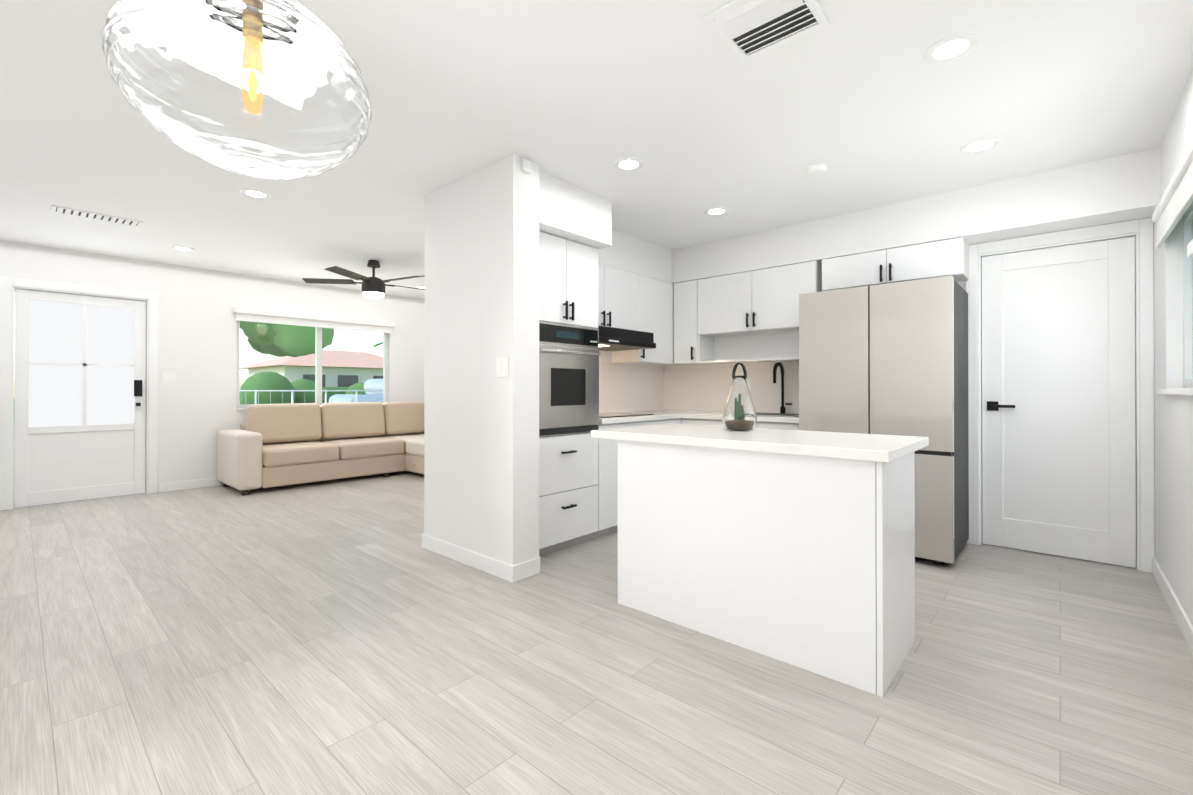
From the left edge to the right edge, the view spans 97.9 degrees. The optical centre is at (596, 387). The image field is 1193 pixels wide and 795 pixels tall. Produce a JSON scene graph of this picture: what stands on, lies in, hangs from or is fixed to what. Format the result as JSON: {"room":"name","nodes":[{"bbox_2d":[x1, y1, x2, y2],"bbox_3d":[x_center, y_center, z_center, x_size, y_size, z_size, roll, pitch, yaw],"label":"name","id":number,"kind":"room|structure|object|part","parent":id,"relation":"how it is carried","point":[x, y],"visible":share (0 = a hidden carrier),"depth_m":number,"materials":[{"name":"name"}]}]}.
{"room":"kitchen","nodes":[
{"label":"kitchen","id":0,"kind":"room"},
{"bbox_2d":[0,240,424,492],"bbox_3d":[-4.558,-0.102,5.718,0.150,2.440,6.600,0,0,42],"label":"wall","id":1,"kind":"structure","parent":0,"point":[197,410],"depth_m":5.78,"materials":[{"name":"white paint"}]},
{"bbox_2d":[0,277,157,510],"bbox_3d":[-5.067,0.061,5.133,0.168,2.110,1.100,0,0,42],"label":"door frame","id":2,"kind":"structure","parent":1,"relation":"attached to","point":[7,286],"depth_m":4.85,"materials":[{"name":"white paint"}]},
{"bbox_2d":[14,289,145,507],"bbox_3d":[-5.039,0.103,5.107,0.095,2.013,0.918,0,0,42],"label":"front door","id":3,"kind":"structure","parent":1,"relation":"in","point":[80,402],"depth_m":5.08,"materials":[{"name":"white paint"}]},
{"bbox_2d":[158,477,221,491],"bbox_3d":[-3.478,1.075,6.798,0.013,0.095,3.485,0,0,42],"label":"baseboard","id":4,"kind":"structure","parent":1,"relation":"attached to","point":[208,482],"depth_m":5.68,"materials":[{"name":"white paint"}]},
{"bbox_2d":[236,321,387,407],"bbox_3d":[-3.625,-0.303,6.769,0.070,1.110,1.850,0,0,42],"label":"living room window","id":5,"kind":"structure","parent":1,"relation":"in","point":[318,350],"depth_m":6.74,"materials":[{"name":"clear glass"}]},
{"bbox_2d":[234,306,393,332],"bbox_3d":[-3.537,-0.850,6.693,0.074,0.167,1.910,0,0,42],"label":"window blind","id":6,"kind":"object","parent":5,"relation":"attached to","point":[259,315],"visible":1,"depth_m":6.57,"materials":[{"name":"white paint"}]},
{"bbox_2d":[424,154,538,564],"bbox_3d":[-0.767,-0.111,3.349,0.960,2.440,0.200,0,0,42],"label":"wall","id":7,"kind":"structure","parent":0,"point":[481,457],"depth_m":3.14,"materials":[{"name":"white paint"}]},
{"bbox_2d":[422,534,516,582],"bbox_3d":[-0.825,1.061,3.255,0.953,0.095,0.013,0,0,42],"label":"baseboard","id":8,"kind":"structure","parent":7,"relation":"attached to","point":[506,571],"depth_m":3.20,"materials":[{"name":"white paint"}]},
{"bbox_2d":[496,356,508,376],"bbox_3d":[-0.548,-0.117,3.012,0.115,0.120,0.010,0,0,42],"label":"light switch","id":9,"kind":"object","parent":7,"relation":"attached to","point":[502,366],"visible":1,"depth_m":3.00,"materials":[{"name":"white plastic"}]},
{"bbox_2d":[522,158,530,172],"bbox_3d":[-0.407,-1.287,3.018,0.022,0.070,0.060,0,0,42],"label":"sensor","id":10,"kind":"object","parent":7,"relation":"attached to","point":[526,165],"visible":0.96,"depth_m":3.01,"materials":[{"name":"white plastic"}]},
{"bbox_2d":[0,471,1192,794],"bbox_3d":[-1.687,1.158,3.147,7.850,0.100,6.900,0,0,42],"label":"floor","id":11,"kind":"structure","parent":0,"point":[338,637],"depth_m":1.98,"materials":[{"name":"grey wood"}]},
{"bbox_2d":[217,401,423,495],"bbox_3d":[-2.539,0.659,6.124,2.265,0.921,2.740,0,0,42],"label":"sectional sofa","id":12,"kind":"object","parent":11,"relation":"on","point":[269,445],"visible":0.52,"depth_m":6.11,"materials":[{"name":"brown"}]},
{"bbox_2d":[539,231,602,555],"bbox_3d":[-0.444,0.050,3.691,0.621,2.120,0.738,0,0,42],"label":"tall cabinet","id":13,"kind":"object","parent":11,"relation":"on","point":[570,272],"depth_m":3.54,"materials":[{"name":"white wood"}]},
{"bbox_2d":[603,411,686,422],"bbox_3d":[0.371,0.254,4.597,0.628,0.040,1.696,0,0,42],"label":"countertop","id":14,"kind":"structure","parent":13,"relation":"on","point":[654,414],"depth_m":4.20,"materials":[{"name":"white stone"}]},
{"bbox_3d":[0.098,0.228,4.278,0.470,0.008,0.620,0,0,42],"label":"cooktop glass","id":15,"kind":"part","parent":14,"relation":"part of","materials":[{"name":"black"}]},
{"bbox_2d":[603,411,650,418],"bbox_3d":[0.098,0.229,4.278,0.470,0.008,0.620,0,0,42],"label":"cooktop","id":16,"kind":"object","parent":14,"relation":"in","point":[606,414],"depth_m":4.42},
{"bbox_2d":[603,419,670,534],"bbox_3d":[0.095,0.694,4.309,0.598,0.838,0.901,0,0,42],"label":"base cabinet","id":17,"kind":"object","parent":11,"relation":"on","point":[610,446],"depth_m":3.88,"materials":[{"name":"white wood"}]},
{"bbox_2d":[671,419,682,423],"bbox_3d":[0.461,0.695,4.718,0.598,0.838,0.197,0,0,42],"label":"base cabinet","id":18,"kind":"object","parent":11,"relation":"on","point":[673,421],"depth_m":4.55,"materials":[{"name":"white"}]},
{"bbox_2d":[683,419,798,429],"bbox_3d":[1.350,0.694,4.457,1.113,0.838,0.598,0,0,42],"label":"base cabinet","id":19,"kind":"object","parent":11,"relation":"on","point":[712,422],"depth_m":4.12,"materials":[{"name":"white"}]},
{"bbox_2d":[683,411,798,422],"bbox_3d":[1.358,0.253,4.431,1.064,0.040,0.628,0,0,42],"label":"countertop","id":20,"kind":"structure","parent":19,"relation":"on","point":[762,416],"depth_m":4.30,"materials":[{"name":"white stone"}]},
{"bbox_2d":[756,362,798,416],"bbox_3d":[1.487,0.010,4.370,0.500,0.447,0.447,0,0,42],"label":"sink faucet","id":21,"kind":"object","parent":20,"relation":"on","point":[782,413],"depth_m":4.43,"materials":[{"name":"black metal"}]},
{"bbox_2d":[615,439,914,696],"bbox_3d":[0.746,0.687,2.457,1.220,0.838,0.550,0,0,42],"label":"kitchen island","id":22,"kind":"object","parent":11,"relation":"on","point":[796,548],"depth_m":2.12,"materials":[{"name":"white wood"}]},
{"bbox_2d":[591,423,928,462],"bbox_3d":[0.734,0.246,2.536,1.400,0.040,0.730,0,0,42],"label":"island countertop","id":23,"kind":"structure","parent":22,"relation":"on","point":[864,448],"depth_m":2.26,"materials":[{"name":"white stone"}]},
{"bbox_2d":[722,362,756,430],"bbox_3d":[0.749,0.049,2.718,0.176,0.354,0.176,0,0,42],"label":"terrarium","id":24,"kind":"object","parent":23,"relation":"on","point":[739,412],"visible":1,"depth_m":2.66,"materials":[{"name":"clear glass"}]},
{"bbox_2d":[799,276,968,564],"bbox_3d":[2.055,0.220,3.713,0.920,1.780,0.766,0,0,42],"label":"fridge","id":25,"kind":"object","parent":11,"relation":"on","point":[887,359],"visible":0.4,"depth_m":3.34,"materials":[{"name":"grey metal"}]},
{"bbox_2d":[0,0,1192,299],"bbox_3d":[-1.687,-1.382,3.157,7.850,0.100,6.900,0,0,42],"label":"ceiling","id":26,"kind":"structure","parent":0,"point":[866,102],"depth_m":2.59,"materials":[{"name":"white paint"}]},
{"bbox_2d":[51,205,143,227],"bbox_3d":[-3.879,-1.323,4.043,0.200,0.010,0.510,0,0,42],"label":"ceiling vent","id":27,"kind":"object","parent":26,"relation":"in","point":[90,215],"visible":0.96,"depth_m":4.02,"materials":[{"name":"white metal"}]},
{"bbox_2d":[171,246,194,251],"bbox_3d":[-3.952,-1.321,4.967,0.182,0.006,0.182,0,0,42],"label":"recessed light","id":28,"kind":"object","parent":26,"relation":"in","point":[181,248],"visible":1,"depth_m":4.95,"materials":[{"name":"white paint"}]},
{"bbox_2d":[101,0,371,179],"bbox_3d":[-0.659,-0.878,0.996,0.421,0.922,0.421,0,0,42],"label":"pendant light","id":29,"kind":"object","parent":26,"relation":"hanging from","point":[270,89],"visible":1,"depth_m":0.86,"materials":[{"name":"clear glass"}]},
{"bbox_2d":[240,189,270,198],"bbox_3d":[-2.344,-1.326,3.570,0.182,0.006,0.182,0,0,42],"label":"recessed light","id":30,"kind":"object","parent":26,"relation":"in","point":[255,193],"visible":1,"depth_m":3.56,"materials":[{"name":"white paint"}]},
{"bbox_2d":[302,260,424,298],"bbox_3d":[-2.303,-1.125,5.460,1.326,0.395,1.290,0,0,42],"label":"ceiling fan","id":31,"kind":"object","parent":26,"relation":"hanging from","point":[373,286],"visible":0.96,"depth_m":5.35,"materials":[{"name":"grey metal"}]},
{"bbox_2d":[614,157,643,170],"bbox_3d":[0.193,-1.328,3.099,0.182,0.006,0.182,0,0,42],"label":"recessed light","id":32,"kind":"object","parent":26,"relation":"in","point":[628,164],"visible":1,"depth_m":3.09,"materials":[{"name":"white paint"}]},
{"bbox_2d":[704,207,728,215],"bbox_3d":[0.908,-1.325,3.922,0.182,0.006,0.182,0,0,42],"label":"recessed light","id":33,"kind":"object","parent":26,"relation":"in","point":[715,211],"visible":1,"depth_m":3.92,"materials":[{"name":"white paint"}]},
{"bbox_2d":[702,0,829,62],"bbox_3d":[0.619,-1.328,1.887,0.336,0.020,0.336,0,0,42],"label":"ceiling vent","id":34,"kind":"object","parent":26,"relation":"in","point":[746,30],"visible":1,"depth_m":1.89,"materials":[{"name":"white metal"}]},
{"bbox_2d":[805,163,826,175],"bbox_3d":[1.334,-1.317,3.153,0.128,0.030,0.128,0,0,42],"label":"smoke detector","id":35,"kind":"object","parent":26,"relation":"attached to","point":[815,169],"visible":1,"depth_m":3.12,"materials":[{"name":"white plastic"}]},
{"bbox_2d":[539,147,1159,283],"bbox_3d":[1.202,-1.172,3.364,3.520,0.318,2.440,0,0,42],"label":"soffit beam","id":36,"kind":"structure","parent":26,"relation":"attached to","point":[1121,188],"depth_m":3.52,"materials":[{"name":"white paint"}]},
{"bbox_2d":[924,33,978,63],"bbox_3d":[1.399,-1.332,2.049,0.182,0.006,0.182,0,0,42],"label":"recessed light","id":37,"kind":"object","parent":26,"relation":"in","point":[951,48],"visible":1,"depth_m":2.04,"materials":[{"name":"white paint"}]},
{"bbox_2d":[960,138,1000,153],"bbox_3d":[2.118,-1.329,2.868,0.182,0.006,0.182,0,0,42],"label":"recessed light","id":38,"kind":"object","parent":26,"relation":"in","point":[980,145],"visible":1,"depth_m":2.85,"materials":[{"name":"white paint"}]},
{"bbox_2d":[599,350,628,411],"bbox_3d":[-0.178,-0.106,4.593,0.180,2.440,2.440,0,0,42],"label":"wall","id":39,"kind":"structure","parent":0,"point":[604,356],"depth_m":4.75,"materials":[{"name":"white paint"}]},
{"bbox_2d":[603,265,606,330],"bbox_3d":[-0.182,-0.738,4.218,0.313,0.540,0.389,0,0,42],"label":"upper cabinet","id":40,"kind":"object","parent":39,"relation":"attached to","point":[604,266],"depth_m":4.26,"materials":[{"name":"white wood"}]},
{"bbox_2d":[597,325,655,350],"bbox_3d":[0.053,-0.397,4.320,0.526,0.137,0.790,0,0,42],"label":"range hood","id":41,"kind":"object","parent":40,"relation":"attached to","point":[610,338],"depth_m":4.21,"materials":[{"name":"black metal"}]},
{"bbox_2d":[603,266,638,338],"bbox_3d":[0.101,-0.736,4.535,0.313,0.540,0.459,0,0,42],"label":"upper cabinet","id":42,"kind":"object","parent":39,"relation":"attached to","point":[622,285],"depth_m":4.41,"materials":[{"name":"white wood"}]},
{"bbox_2d":[611,274,674,366],"bbox_3d":[0.437,-0.615,4.910,0.313,0.780,0.550,0,0,42],"label":"upper cabinet","id":43,"kind":"object","parent":39,"relation":"attached to","point":[654,346],"depth_m":4.78,"materials":[{"name":"white wood"}]},
{"bbox_3d":[0.768,0.002,4.243,1.692,0.460,1.696,0,0,42],"label":"backsplash panel","id":44,"kind":"part","parent":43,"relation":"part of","materials":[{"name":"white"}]},
{"bbox_2d":[689,232,1139,411],"bbox_3d":[0.562,-0.102,5.669,7.850,2.440,0.150,0,0,42],"label":"wall","id":45,"kind":"structure","parent":0,"point":[961,284],"depth_m":3.66,"materials":[{"name":"white paint"}]},
{"bbox_2d":[675,280,714,366],"bbox_3d":[0.937,-0.614,5.035,0.264,0.780,0.293,0,0,42],"label":"upper cabinet","id":46,"kind":"object","parent":45,"relation":"attached to","point":[680,350],"depth_m":4.92,"materials":[{"name":"white wood"}]},
{"bbox_2d":[699,261,818,338],"bbox_3d":[1.438,-0.746,4.588,1.080,0.520,0.293,0,0,42],"label":"upper cabinet","id":47,"kind":"object","parent":45,"relation":"attached to","point":[763,301],"depth_m":4.47,"materials":[{"name":"white wood"}]},
{"bbox_2d":[819,249,886,291],"bbox_3d":[2.042,-0.883,4.049,0.460,0.250,0.293,0,0,42],"label":"upper cabinet","id":48,"kind":"object","parent":45,"relation":"attached to","point":[869,268],"depth_m":3.94,"materials":[{"name":"white wood"}]},
{"bbox_2d":[887,237,968,282],"bbox_3d":[2.385,-0.884,3.742,0.460,0.250,0.293,0,0,42],"label":"upper cabinet","id":49,"kind":"object","parent":45,"relation":"attached to","point":[950,257],"depth_m":3.62,"materials":[{"name":"white wood"}]},
{"bbox_2d":[982,236,1135,567],"bbox_3d":[2.999,0.092,3.408,0.753,2.023,0.092,0,0,42],"label":"back door","id":50,"kind":"structure","parent":45,"relation":"in","point":[1058,413],"depth_m":3.39,"materials":[{"name":"white paint"}]},
{"bbox_2d":[965,217,1154,572],"bbox_3d":[3.027,0.049,3.453,0.919,2.120,0.168,0,0,42],"label":"door frame","id":51,"kind":"structure","parent":45,"relation":"attached to","point":[1144,389],"depth_m":3.17,"materials":[{"name":"white paint"}]},
{"bbox_2d":[1153,69,1192,624],"bbox_3d":[1.184,-0.122,0.587,0.150,2.440,6.600,0,0,42],"label":"wall","id":52,"kind":"structure","parent":0,"point":[1173,449],"depth_m":2.70,"materials":[{"name":"white paint"}]},
{"bbox_2d":[1152,557,1192,653],"bbox_3d":[1.132,1.051,0.648,0.013,0.095,6.570,0,0,42],"label":"baseboard","id":53,"kind":"structure","parent":52,"relation":"attached to","point":[1185,625],"depth_m":2.48,"materials":[{"name":"white paint"}]},
{"bbox_2d":[1158,202,1192,395],"bbox_3d":[2.513,-0.431,2.116,0.155,0.930,1.590,0,0,42],"label":"kitchen window","id":54,"kind":"structure","parent":52,"relation":"in","point":[1187,306],"depth_m":2.66,"materials":[{"name":"white wood"}]},
{"bbox_2d":[1152,138,1192,247],"bbox_3d":[2.466,-0.842,2.172,0.045,0.192,1.650,0,0,42],"label":"roller blind","id":55,"kind":"object","parent":54,"relation":"attached to","point":[1174,204],"visible":1,"depth_m":2.30,"materials":[{"name":"white paint"}]},
{"bbox_2d":[1187,239,1192,256],"bbox_3d":[1.466,-0.442,1.106,0.117,0.065,1.310,0,0,42],"label":"shelf ledge","id":56,"kind":"object","parent":52,"relation":"attached to","point":[1190,249],"visible":1,"depth_m":1.60,"materials":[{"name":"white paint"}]},
{"label":"outside","id":57,"kind":"structure","parent":0,"visible":0},
{"bbox_2d":[13,475,13,506],"bbox_3d":[-16.023,1.281,27.091,120.000,0.120,100.000,0,0,42],"label":"ground","id":58,"kind":"structure","parent":57,"point":[13,490],"depth_m":5.78,"materials":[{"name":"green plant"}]},
{"bbox_2d":[14,290,382,356],"bbox_3d":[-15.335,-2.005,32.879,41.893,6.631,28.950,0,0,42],"label":"tree","id":59,"kind":"object","parent":58,"relation":"on","point":[257,334],"depth_m":12.42,"materials":[{"name":"green plant"}]},
{"bbox_2d":[240,371,365,403],"bbox_3d":[-14.422,0.422,32.638,14.200,2.200,16.600,0,0,42],"label":"hedge","id":60,"kind":"object","parent":58,"relation":"on","point":[265,395],"depth_m":22.89,"materials":[{"name":"green plant"}]},
{"bbox_2d":[240,390,382,403],"bbox_3d":[-4.937,0.620,11.285,0.031,1.120,8.300,0,0,42],"label":"fence","id":61,"kind":"object","parent":58,"relation":"on","point":[292,395],"depth_m":10.17,"materials":[{"name":"white metal"}]},
{"bbox_2d":[240,344,382,386],"bbox_3d":[-22.339,-1.873,54.476,26.100,6.440,27.600,0,0,42],"label":"house","id":62,"kind":"structure","parent":58,"relation":"on","point":[342,376],"depth_m":39.56,"materials":[{"name":"beige paint"}]},
{"bbox_2d":[329,379,382,402],"bbox_3d":[-6.155,0.460,17.202,1.900,1.435,4.600,0,0,42],"label":"car","id":63,"kind":"object","parent":58,"relation":"on","point":[372,385],"depth_m":15.82,"materials":[{"name":"white metal"}]}
]}

